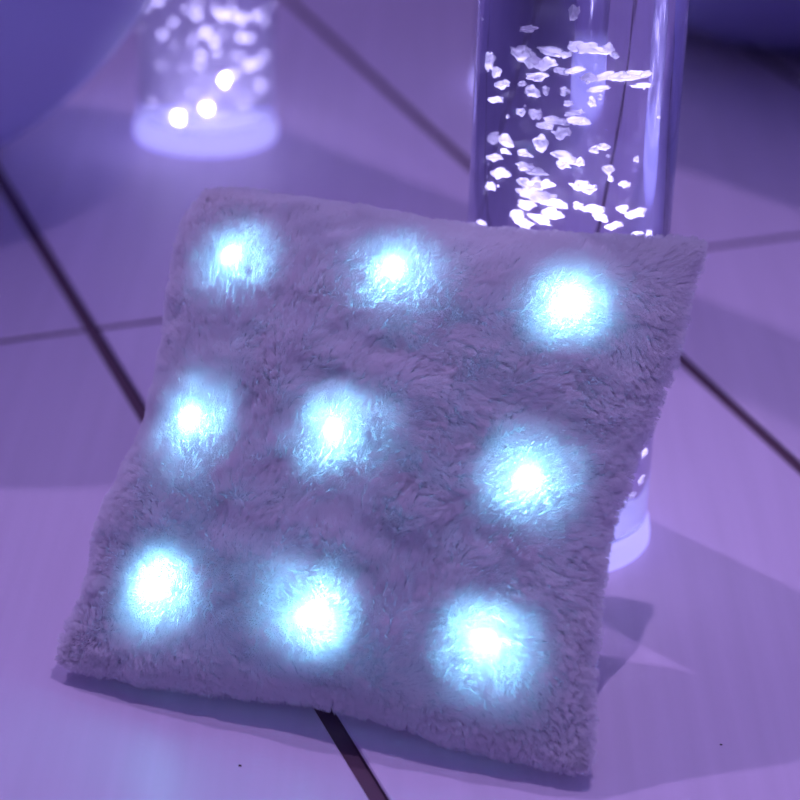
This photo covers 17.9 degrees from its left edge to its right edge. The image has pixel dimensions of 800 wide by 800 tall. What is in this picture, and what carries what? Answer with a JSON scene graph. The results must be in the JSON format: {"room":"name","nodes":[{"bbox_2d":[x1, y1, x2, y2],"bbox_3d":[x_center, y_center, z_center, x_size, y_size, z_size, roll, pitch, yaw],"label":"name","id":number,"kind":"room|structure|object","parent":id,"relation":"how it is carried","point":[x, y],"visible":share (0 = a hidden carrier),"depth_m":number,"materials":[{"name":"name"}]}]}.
{"room":"sensory room","nodes":[
{"label":"sensory room","id":0,"kind":"room"},
{"bbox_2d":[0,0,799,799],"bbox_3d":[0.174,-0.111,2.499,7.894,0.050,12.618,-7,27,-19],"label":"floor","id":1,"kind":"structure","parent":0,"point":[700,652],"depth_m":2.15,"materials":[{"name":"tile"}]},
{"bbox_2d":[0,0,150,145],"bbox_3d":[-0.645,-0.622,2.460,0.787,0.854,0.860,-8,27,-20],"label":"seat","id":2,"kind":"object","parent":1,"relation":"on","point":[49,49],"visible":1,"depth_m":2.38,"materials":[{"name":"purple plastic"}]},
{"bbox_2d":[135,0,276,156],"bbox_3d":[-0.194,-0.876,2.530,0.162,1.284,0.162,2,25,0],"label":"tube","id":3,"kind":"object","parent":1,"relation":"on","point":[206,68],"visible":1,"depth_m":2.71,"materials":[{"name":"white"}]},
{"bbox_2d":[54,185,708,777],"bbox_3d":[-0.014,0.039,1.754,0.378,0.281,0.250,9,26,15],"label":"cushion","id":4,"kind":"object","parent":1,"relation":"on","point":[378,465],"visible":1,"depth_m":1.71,"materials":[{"name":"grey fabric"}]},
{"bbox_2d":[147,579,162,595],"bbox_3d":[-0.167,0.128,1.723,0.011,0.011,0.005,-15,-10,22],"label":"led light","id":5,"kind":"object","parent":4,"relation":"attached to","point":[154,586],"depth_m":1.72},
{"bbox_2d":[183,410,196,425],"bbox_3d":[-0.146,0.012,1.754,0.011,0.005,0.011,-23,61,24],"label":"led light","id":6,"kind":"object","parent":4,"relation":"attached to","point":[188,416],"depth_m":1.75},
{"bbox_2d":[224,249,238,262],"bbox_3d":[-0.120,-0.102,1.788,0.011,0.005,0.011,-18,55,16],"label":"led light","id":7,"kind":"object","parent":4,"relation":"on","point":[230,255],"depth_m":1.79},
{"bbox_2d":[305,604,320,620],"bbox_3d":[-0.058,0.141,1.687,0.011,0.011,0.005,-16,-16,22],"label":"led light","id":8,"kind":"object","parent":4,"relation":"attached to","point":[312,611],"depth_m":1.69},
{"bbox_2d":[326,421,341,436],"bbox_3d":[-0.045,0.019,1.712,0.011,0.011,0.005,-7,-16,11],"label":"led light","id":9,"kind":"object","parent":4,"relation":"attached to","point":[333,428],"depth_m":1.71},
{"bbox_2d":[385,261,400,274],"bbox_3d":[-0.005,-0.092,1.754,0.011,0.005,0.011,-6,58,7],"label":"led light","id":10,"kind":"object","parent":4,"relation":"on","point":[389,268],"depth_m":1.75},
{"bbox_2d":[479,633,494,649],"bbox_3d":[0.057,0.159,1.662,0.011,0.011,0.005,-1,-3,5],"label":"led light","id":11,"kind":"object","parent":4,"relation":"attached to","point":[486,642],"depth_m":1.66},
{"bbox_2d":[520,470,535,485],"bbox_3d":[0.085,0.051,1.683,0.011,0.011,0.005,5,-17,-4],"label":"led light","id":12,"kind":"object","parent":4,"relation":"attached to","point":[527,477],"depth_m":1.68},
{"bbox_2d":[562,293,577,308],"bbox_3d":[0.115,-0.068,1.721,0.011,0.005,0.011,0,63,2],"label":"led light","id":13,"kind":"object","parent":4,"relation":"on","point":[569,300],"depth_m":1.72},
{"bbox_2d":[0,0,799,799],"bbox_3d":[0.000,-0.002,2.208,12.000,0.001,12.000,2,25,0],"label":"floor grout","id":14,"kind":"object","parent":1,"relation":"on","point":[358,768],"depth_m":2.29,"materials":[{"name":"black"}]},
{"bbox_2d":[467,0,689,571],"bbox_3d":[0.138,-0.479,1.710,0.162,1.284,0.162,2,25,0],"label":"tube","id":15,"kind":"object","parent":1,"relation":"on","point":[577,103],"visible":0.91,"depth_m":1.78,"materials":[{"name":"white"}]},
{"bbox_2d":[688,0,799,52],"bbox_3d":[0.548,-0.863,3.064,0.767,0.854,0.860,-16,31,-34],"label":"seat","id":16,"kind":"object","parent":1,"relation":"on","point":[771,25],"visible":0.85,"depth_m":2.96,"materials":[{"name":"blue plastic"}]}
]}

